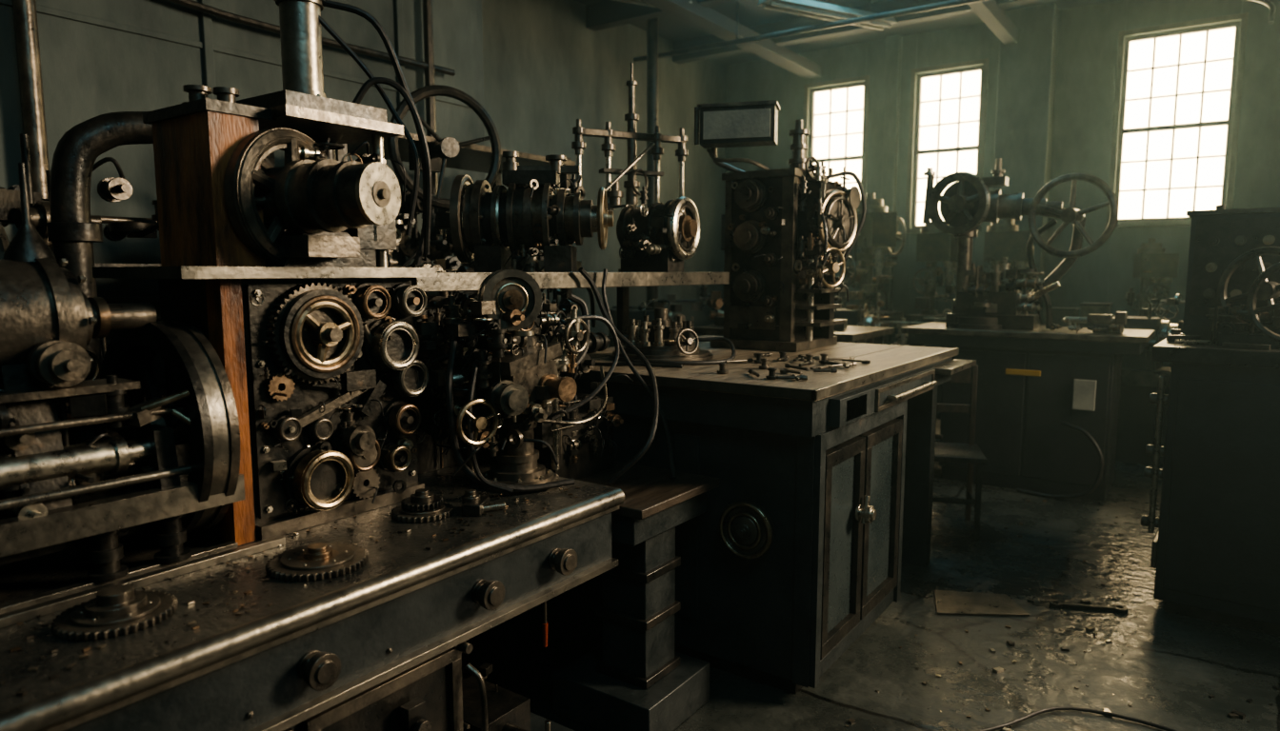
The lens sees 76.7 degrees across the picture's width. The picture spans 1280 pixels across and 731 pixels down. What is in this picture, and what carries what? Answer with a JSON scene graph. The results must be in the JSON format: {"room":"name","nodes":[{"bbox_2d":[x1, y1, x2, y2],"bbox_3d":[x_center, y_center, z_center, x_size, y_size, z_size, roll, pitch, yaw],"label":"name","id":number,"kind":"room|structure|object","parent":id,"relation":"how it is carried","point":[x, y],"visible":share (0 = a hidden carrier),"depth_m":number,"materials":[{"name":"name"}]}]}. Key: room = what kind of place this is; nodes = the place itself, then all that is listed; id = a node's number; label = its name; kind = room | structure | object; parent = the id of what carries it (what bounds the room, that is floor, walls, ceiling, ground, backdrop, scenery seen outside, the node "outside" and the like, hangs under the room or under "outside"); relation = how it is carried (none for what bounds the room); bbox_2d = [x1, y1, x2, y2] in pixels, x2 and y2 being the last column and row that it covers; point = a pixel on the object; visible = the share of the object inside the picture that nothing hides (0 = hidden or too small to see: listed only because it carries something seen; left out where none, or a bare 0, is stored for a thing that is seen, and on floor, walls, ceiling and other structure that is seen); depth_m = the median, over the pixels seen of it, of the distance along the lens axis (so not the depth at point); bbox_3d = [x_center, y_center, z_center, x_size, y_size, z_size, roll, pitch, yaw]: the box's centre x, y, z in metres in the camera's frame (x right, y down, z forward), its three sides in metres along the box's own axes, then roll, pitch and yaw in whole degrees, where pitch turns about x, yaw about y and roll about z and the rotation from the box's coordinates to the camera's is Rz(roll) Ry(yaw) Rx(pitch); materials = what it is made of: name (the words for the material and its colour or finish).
{"room":"metal workshop","nodes":[
{"label":"metal workshop","id":0,"kind":"room"},
{"bbox_2d":[0,0,727,347],"bbox_3d":[-1.820,-1.245,5.758,1.280,4.150,11.500,5,8,35],"label":"wall","id":1,"kind":"structure","parent":0,"point":[536,69],"depth_m":5.16,"materials":[{"name":"concrete"}]},
{"bbox_2d":[12,0,455,442],"bbox_3d":[-1.914,-1.090,4.416,0.079,4.110,2.419,5,8,35],"label":"conduit","id":2,"kind":"object","parent":1,"relation":"attached to","point":[25,14],"visible":0.44,"depth_m":3.45,"materials":[{"name":"metal"}]},
{"bbox_2d":[585,0,1045,79],"bbox_3d":[1.134,-2.899,3.477,8.100,0.340,11.500,5,8,35],"label":"ceiling beams","id":3,"kind":"structure","parent":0,"point":[607,13],"depth_m":7.98,"materials":[{"name":"grey metal"}]},
{"bbox_2d":[614,0,692,7],"bbox_3d":[-0.109,-3.341,7.073,1.200,0.288,0.218,-3,7,-28],"label":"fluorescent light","id":4,"kind":"object","parent":3,"relation":"hanging from","point":[637,2],"visible":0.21,"depth_m":7.17,"materials":[{"name":"glass"}]},
{"bbox_2d":[757,0,897,30],"bbox_3d":[1.776,-3.400,7.578,1.500,0.288,0.218,-3,7,-28],"label":"fluorescent light","id":5,"kind":"object","parent":3,"relation":"hanging from","point":[804,8],"visible":1,"depth_m":7.50,"materials":[{"name":"glass"}]},
{"bbox_2d":[633,0,1275,61],"bbox_3d":[3.661,-3.149,7.068,7.901,0.648,1.742,5,8,35],"label":"ceiling pipe","id":6,"kind":"object","parent":3,"relation":"attached to","point":[947,4],"depth_m":7.42,"materials":[{"name":"grey metal"}]},
{"bbox_2d":[575,0,1118,65],"bbox_3d":[1.134,-3.117,3.451,8.500,0.100,11.900,5,8,35],"label":"ceiling","id":7,"kind":"structure","parent":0,"point":[670,28],"depth_m":8.72,"materials":[{"name":"black metal"}]},
{"bbox_2d":[461,439,1279,730],"bbox_3d":[1.134,1.105,3.940,8.500,0.100,11.900,5,8,35],"label":"floor","id":8,"kind":"structure","parent":0,"point":[1150,676],"depth_m":3.20,"materials":[{"name":"concrete"}]},
{"bbox_2d":[0,221,9,259],"bbox_3d":[-2.043,0.348,2.255,0.528,1.790,0.650,5,8,35],"label":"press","id":9,"kind":"object","parent":8,"relation":"on","point":[4,242],"visible":0.09,"depth_m":2.24,"materials":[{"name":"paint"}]},
{"bbox_2d":[47,111,153,445],"bbox_3d":[-1.731,0.118,2.909,0.225,2.096,0.664,6,9,42],"label":"exhaust pipe","id":10,"kind":"object","parent":8,"relation":"on","point":[71,232],"visible":0.39,"depth_m":2.65,"materials":[{"name":"black metal"}]},
{"bbox_2d":[0,459,624,730],"bbox_3d":[-1.272,0.871,1.751,1.233,0.868,2.620,5,8,35],"label":"workbench","id":11,"kind":"object","parent":8,"relation":"on","point":[378,647],"visible":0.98,"depth_m":1.72,"materials":[{"name":"metal"}]},
{"bbox_2d":[51,584,178,641],"bbox_3d":[-0.988,0.450,1.526,0.200,0.054,0.200,5,8,35],"label":"gear","id":12,"kind":"object","parent":11,"relation":"on","point":[119,610],"visible":1,"depth_m":1.49,"materials":[{"name":"metal"}]},
{"bbox_2d":[0,162,245,582],"bbox_3d":[-1.464,0.048,1.453,0.551,0.869,1.270,5,8,35],"label":"machine","id":13,"kind":"object","parent":11,"relation":"on","point":[140,477],"visible":1,"depth_m":1.67,"materials":[{"name":"metal"}]},
{"bbox_2d":[92,0,437,545],"bbox_3d":[-0.862,-0.304,2.069,0.665,1.426,0.709,5,8,35],"label":"machine","id":14,"kind":"object","parent":11,"relation":"on","point":[285,271],"visible":1,"depth_m":1.98,"materials":[{"name":"black metal"}]},
{"bbox_2d":[0,483,579,696],"bbox_3d":[-0.730,0.432,1.893,0.389,0.004,1.545,5,8,35],"label":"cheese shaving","id":15,"kind":"object","parent":11,"relation":"on","point":[70,667],"visible":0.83,"depth_m":1.70,"materials":[{"name":"metal"}]},
{"bbox_2d":[265,542,369,581],"bbox_3d":[-0.718,0.423,1.807,0.217,0.042,0.217,5,8,35],"label":"gear","id":16,"kind":"object","parent":11,"relation":"on","point":[320,561],"visible":1,"depth_m":1.78,"materials":[{"name":"metal"}]},
{"bbox_2d":[390,488,454,523],"bbox_3d":[-0.586,0.368,2.180,0.168,0.066,0.168,5,8,35],"label":"gear","id":17,"kind":"object","parent":11,"relation":"on","point":[422,506],"visible":1,"depth_m":2.15,"materials":[{"name":"metal"}]},
{"bbox_2d":[412,307,466,475],"bbox_3d":[-0.759,0.071,2.692,0.392,0.539,0.269,5,8,35],"label":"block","id":18,"kind":"object","parent":11,"relation":"on","point":[430,457],"visible":0.27,"depth_m":2.61,"materials":[{"name":"black metal"}]},
{"bbox_2d":[461,489,505,516],"bbox_3d":[-0.429,0.370,2.202,0.120,0.056,0.090,1,7,6],"label":"ratchet pawl","id":19,"kind":"object","parent":11,"relation":"on","point":[473,504],"visible":1,"depth_m":2.19,"materials":[{"name":"black metal"}]},
{"bbox_2d":[416,269,619,494],"bbox_3d":[-0.386,0.029,2.541,0.480,0.657,0.686,5,8,35],"label":"machine","id":20,"kind":"object","parent":11,"relation":"on","point":[503,368],"visible":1,"depth_m":2.39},
{"bbox_2d":[541,601,547,647],"bbox_3d":[-0.273,0.716,2.318,0.018,0.185,0.018,5,8,35],"label":"screwdriver","id":21,"kind":"object","parent":11,"relation":"hanging from","point":[545,623],"visible":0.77,"depth_m":2.31,"materials":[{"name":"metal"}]},
{"bbox_2d":[461,325,633,479],"bbox_3d":[-0.322,0.096,2.942,0.526,0.560,0.393,5,8,35],"label":"machine","id":22,"kind":"object","parent":11,"relation":"on","point":[586,450],"visible":0.4,"depth_m":2.84,"materials":[{"name":"black metal"}]},
{"bbox_2d":[387,249,595,397],"bbox_3d":[-0.876,0.205,3.886,0.623,1.699,1.689,5,8,35],"label":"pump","id":23,"kind":"object","parent":8,"relation":"on","point":[528,264],"visible":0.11,"depth_m":3.91,"materials":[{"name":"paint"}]},
{"bbox_2d":[461,662,574,730],"bbox_3d":[-0.479,1.102,2.435,0.580,0.250,0.400,5,8,35],"label":"vise","id":24,"kind":"object","parent":8,"relation":"on","point":[508,710],"visible":0.44,"depth_m":2.42,"materials":[{"name":"paint"}]},
{"bbox_2d":[411,272,729,345],"bbox_3d":[-0.372,0.360,3.418,0.635,1.500,1.900,5,8,35],"label":"shelf","id":25,"kind":"object","parent":8,"relation":"on","point":[444,281],"visible":0.37,"depth_m":3.15,"materials":[{"name":"metal"}]},
{"bbox_2d":[449,150,613,272],"bbox_3d":[-0.397,-0.582,3.088,0.593,0.454,0.351,0,7,-2],"label":"motor","id":26,"kind":"object","parent":25,"relation":"on","point":[530,217],"visible":0.99,"depth_m":2.99,"materials":[{"name":"metal"}]},
{"bbox_2d":[571,62,688,272],"bbox_3d":[-0.038,-0.993,4.093,0.639,1.040,0.152,-4,8,-33],"label":"pipes","id":27,"kind":"object","parent":25,"relation":"on","point":[613,196],"visible":0.72,"depth_m":4.05,"materials":[{"name":"metal"}]},
{"bbox_2d":[610,186,699,272],"bbox_3d":[0.063,-0.628,3.795,0.380,0.391,0.400,5,8,35],"label":"motor","id":28,"kind":"object","parent":25,"relation":"on","point":[660,237],"visible":1,"depth_m":3.73,"materials":[{"name":"metal"}]},
{"bbox_2d":[468,460,719,730],"bbox_3d":[-0.259,0.773,2.958,1.000,0.785,0.475,5,8,35],"label":"drawer cabinet","id":29,"kind":"object","parent":8,"relation":"on","point":[635,680],"visible":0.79,"depth_m":2.70,"materials":[{"name":"brown wood"}]},
{"bbox_2d":[578,267,676,484],"bbox_3d":[-0.052,0.013,2.887,0.258,0.725,0.481,-2,7,-19],"label":"power cable","id":30,"kind":"object","parent":29,"relation":"on","point":[604,308],"visible":0.94,"depth_m":2.90,"materials":[{"name":"black rubber"}]},
{"bbox_2d":[646,17,658,299],"bbox_3d":[0.131,-1.567,8.585,0.180,4.140,0.180,5,8,35],"label":"pipe","id":31,"kind":"object","parent":8,"relation":"on","point":[651,24],"visible":0.29,"depth_m":8.40,"materials":[{"name":"black metal"}]},
{"bbox_2d":[608,284,723,347],"bbox_3d":[0.543,-0.102,7.851,1.670,1.397,0.529,-2,7,-16],"label":"engine lathe","id":32,"kind":"object","parent":8,"relation":"on","point":[714,300],"visible":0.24,"depth_m":7.68,"materials":[{"name":"black metal"}]},
{"bbox_2d":[540,335,976,694],"bbox_3d":[0.514,0.507,3.780,1.550,1.123,1.800,5,8,35],"label":"workbench","id":33,"kind":"object","parent":8,"relation":"on","point":[814,513],"visible":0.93,"depth_m":2.98,"materials":[{"name":"paint"}]},
{"bbox_2d":[594,308,736,368],"bbox_3d":[0.094,-0.130,3.474,0.588,0.221,0.640,5,8,35],"label":"machine part","id":34,"kind":"object","parent":33,"relation":"on","point":[664,344],"visible":0.91,"depth_m":3.45,"materials":[{"name":"metal"}]},
{"bbox_2d":[694,100,866,352],"bbox_3d":[0.691,-0.680,4.043,0.697,1.178,0.625,5,8,35],"label":"machine","id":35,"kind":"object","parent":33,"relation":"on","point":[783,226],"visible":1,"depth_m":3.91,"materials":[{"name":"metal"}]},
{"bbox_2d":[716,351,870,380],"bbox_3d":[0.558,-0.015,3.251,0.542,0.038,0.789,5,8,35],"label":"tools","id":36,"kind":"object","parent":33,"relation":"on","point":[825,361],"visible":1,"depth_m":3.19,"materials":[{"name":"metal"}]},
{"bbox_2d":[694,324,894,344],"bbox_3d":[1.196,0.233,6.379,1.300,1.070,0.900,5,8,35],"label":"work table","id":37,"kind":"object","parent":8,"relation":"on","point":[851,333],"visible":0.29,"depth_m":6.15,"materials":[{"name":"metal"}]},
{"bbox_2d":[714,214,724,325],"bbox_3d":[0.862,-0.836,6.407,0.420,1.046,0.470,-5,8,-37],"label":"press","id":38,"kind":"object","parent":37,"relation":"on","point":[718,321],"visible":0.02,"depth_m":6.33,"materials":[{"name":"black metal"}]},
{"bbox_2d":[824,253,847,330],"bbox_3d":[1.363,-0.762,6.159,0.420,0.956,0.446,2,7,18],"label":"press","id":39,"kind":"object","parent":37,"relation":"on","point":[842,327],"visible":0.04,"depth_m":6.02,"materials":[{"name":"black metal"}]},
{"bbox_2d":[834,280,951,439],"bbox_3d":[2.431,-0.076,7.516,1.670,1.423,0.525,3,7,26],"label":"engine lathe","id":40,"kind":"object","parent":8,"relation":"on","point":[860,317],"visible":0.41,"depth_m":7.52,"materials":[{"name":"black metal"}]},
{"bbox_2d":[706,316,1079,347],"bbox_3d":[3.229,0.045,8.395,5.500,0.980,0.650,5,8,35],"label":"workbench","id":41,"kind":"object","parent":8,"relation":"on","point":[708,317],"visible":0.02,"depth_m":8.39,"materials":[{"name":"metal"}]},
{"bbox_2d":[842,192,906,320],"bbox_3d":[2.504,-1.175,8.735,0.600,1.365,0.578,-1,7,-11],"label":"machine","id":42,"kind":"object","parent":41,"relation":"on","point":[878,233],"visible":0.93,"depth_m":8.64,"materials":[{"name":"black metal"}]},
{"bbox_2d":[904,221,958,322],"bbox_3d":[3.094,-0.996,8.373,0.500,1.092,0.422,-4,8,-33],"label":"press","id":43,"kind":"object","parent":41,"relation":"on","point":[933,246],"visible":0.91,"depth_m":8.31,"materials":[{"name":"black metal"}]},
{"bbox_2d":[982,219,1034,291],"bbox_3d":[3.633,-0.953,8.005,0.450,1.092,0.573,5,8,35],"label":"press","id":44,"kind":"object","parent":41,"relation":"on","point":[1004,238],"visible":0.56,"depth_m":7.89,"materials":[{"name":"black metal"}]},
{"bbox_2d":[1051,306,1079,326],"bbox_3d":[4.041,-0.462,7.731,0.240,0.179,0.320,5,8,35],"label":"crate","id":45,"kind":"object","parent":41,"relation":"on","point":[1058,313],"visible":0.6,"depth_m":7.61,"materials":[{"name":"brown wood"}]},
{"bbox_2d":[1080,302,1112,327],"bbox_3d":[4.262,-0.469,7.574,0.240,0.229,0.320,5,8,35],"label":"crate","id":46,"kind":"object","parent":41,"relation":"on","point":[1087,309],"visible":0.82,"depth_m":7.46,"materials":[{"name":"metal"}]},
{"bbox_2d":[1123,238,1179,317],"bbox_3d":[4.630,-0.741,7.357,0.362,0.819,0.427,1,7,10],"label":"press","id":47,"kind":"object","parent":41,"relation":"on","point":[1151,264],"visible":0.9,"depth_m":7.24,"materials":[{"name":"black metal"}]},
{"bbox_2d":[932,364,987,540],"bbox_3d":[1.773,0.484,4.732,0.420,0.950,0.420,2,7,15],"label":"wooden chair","id":48,"kind":"object","parent":8,"relation":"on","point":[970,453],"visible":0.5,"depth_m":4.79,"materials":[{"name":"brown wood"}]},
{"bbox_2d":[933,590,1029,616],"bbox_3d":[1.510,1.078,3.683,0.401,0.008,0.265,0,7,2],"label":"sheet metal offcut","id":49,"kind":"object","parent":8,"relation":"on","point":[947,603],"visible":1,"depth_m":3.64,"materials":[{"name":"metal"}]},
{"bbox_2d":[900,321,1155,501],"bbox_3d":[2.714,0.288,5.777,1.520,1.100,0.843,5,8,35],"label":"table","id":50,"kind":"object","parent":8,"relation":"on","point":[1047,414],"visible":0.97,"depth_m":5.48,"materials":[{"name":"metal"}]},
{"bbox_2d":[922,158,1118,330],"bbox_3d":[2.628,-0.853,5.670,1.250,1.188,0.440,5,8,35],"label":"machine","id":51,"kind":"object","parent":50,"relation":"on","point":[968,203],"visible":1,"depth_m":5.65,"materials":[{"name":"black metal"}]},
{"bbox_2d":[1048,320,1120,333],"bbox_3d":[2.889,-0.244,5.264,0.414,0.082,0.088,5,8,35],"label":"clutter","id":52,"kind":"object","parent":50,"relation":"on","point":[1052,327],"visible":1,"depth_m":5.26,"materials":[{"name":"brown metal"}]},
{"bbox_2d":[1060,311,1127,334],"bbox_3d":[3.025,-0.292,5.393,0.370,0.139,0.200,5,8,35],"label":"bench vise","id":53,"kind":"object","parent":50,"relation":"on","point":[1102,321],"visible":0.99,"depth_m":5.30,"materials":[{"name":"black metal"}]},
{"bbox_2d":[845,500,1279,730],"bbox_3d":[1.978,1.125,3.276,1.537,0.011,4.187,5,8,35],"label":"debris","id":54,"kind":"object","parent":8,"relation":"on","point":[1234,714],"visible":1,"depth_m":3.22,"materials":[{"name":"metal"}]},
{"bbox_2d":[974,706,1177,730],"bbox_3d":[1.412,1.216,2.450,1.634,0.012,0.700,3,7,24],"label":"cable","id":55,"kind":"object","parent":8,"relation":"on","point":[1053,709],"visible":1,"depth_m":2.72,"materials":[{"name":"black rubber"}]},
{"bbox_2d":[1049,600,1127,614],"bbox_3d":[2.008,1.081,3.624,0.318,0.018,0.064,1,7,11],"label":"wrench","id":56,"kind":"object","parent":8,"relation":"on","point":[1118,609],"visible":1,"depth_m":3.62,"materials":[{"name":"black metal"}]},
{"bbox_2d":[1113,288,1184,467],"bbox_3d":[4.344,0.111,6.112,1.691,1.375,0.525,6,9,41],"label":"cabinet","id":57,"kind":"object","parent":8,"relation":"on","point":[1140,375],"visible":0.22,"depth_m":6.30,"materials":[{"name":"black metal"}]},
{"bbox_2d":[1140,338,1279,637],"bbox_3d":[3.131,0.518,3.420,1.620,1.185,1.000,5,8,38],"label":"base cabinet","id":58,"kind":"object","parent":8,"relation":"on","point":[1215,549],"visible":1,"depth_m":3.39,"materials":[{"name":"black metal"}]},
{"bbox_2d":[1166,329,1270,350],"bbox_3d":[2.429,-0.116,3.508,0.194,0.050,0.526,-1,7,-4],"label":"tools","id":59,"kind":"object","parent":58,"relation":"on","point":[1175,335],"visible":1,"depth_m":3.51,"materials":[{"name":"metal"}]},
{"bbox_2d":[1182,204,1279,348],"bbox_3d":[2.796,-0.488,3.568,0.670,0.776,0.872,5,8,35],"label":"machine","id":60,"kind":"object","parent":58,"relation":"on","point":[1232,290],"visible":1,"depth_m":3.61,"materials":[{"name":"black metal"}]},
{"bbox_2d":[725,0,1279,366],"bbox_3d":[4.497,-1.556,8.450,8.500,4.150,0.200,5,8,35],"label":"wall","id":61,"kind":"structure","parent":0,"point":[1088,35],"depth_m":8.27,"materials":[{"name":"paint"}]},
{"bbox_2d":[803,75,869,199],"bbox_3d":[2.359,-2.494,9.769,0.830,1.830,0.180,5,8,35],"label":"window","id":62,"kind":"structure","parent":61,"relation":"in","point":[838,114],"depth_m":9.77,"materials":[{"name":"glass"}]},
{"bbox_2d":[878,34,901,344],"bbox_3d":[2.877,-1.666,9.399,0.150,4.150,0.100,5,8,35],"label":"trim","id":63,"kind":"structure","parent":61,"relation":"attached to","point":[893,49],"depth_m":9.25,"materials":[{"name":"paint"}]},
{"bbox_2d":[905,58,988,233],"bbox_3d":[3.418,-2.409,9.029,0.840,1.830,0.180,5,8,35],"label":"window","id":64,"kind":"structure","parent":61,"relation":"in","point":[951,104],"depth_m":9.07,"materials":[{"name":"glass"}]},
{"bbox_2d":[987,2,1059,323],"bbox_3d":[3.985,-1.563,8.504,0.500,4.150,0.300,5,8,35],"label":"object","id":65,"kind":"structure","parent":61,"relation":"attached to","point":[1027,68],"depth_m":8.25,"materials":[{"name":"paint"}]},
{"bbox_2d":[1104,12,1248,228],"bbox_3d":[5.152,-2.308,7.813,1.040,1.910,0.180,5,8,35],"label":"window","id":66,"kind":"structure","parent":61,"relation":"in","point":[1179,112],"depth_m":7.85,"materials":[{"name":"glass"}]}
]}

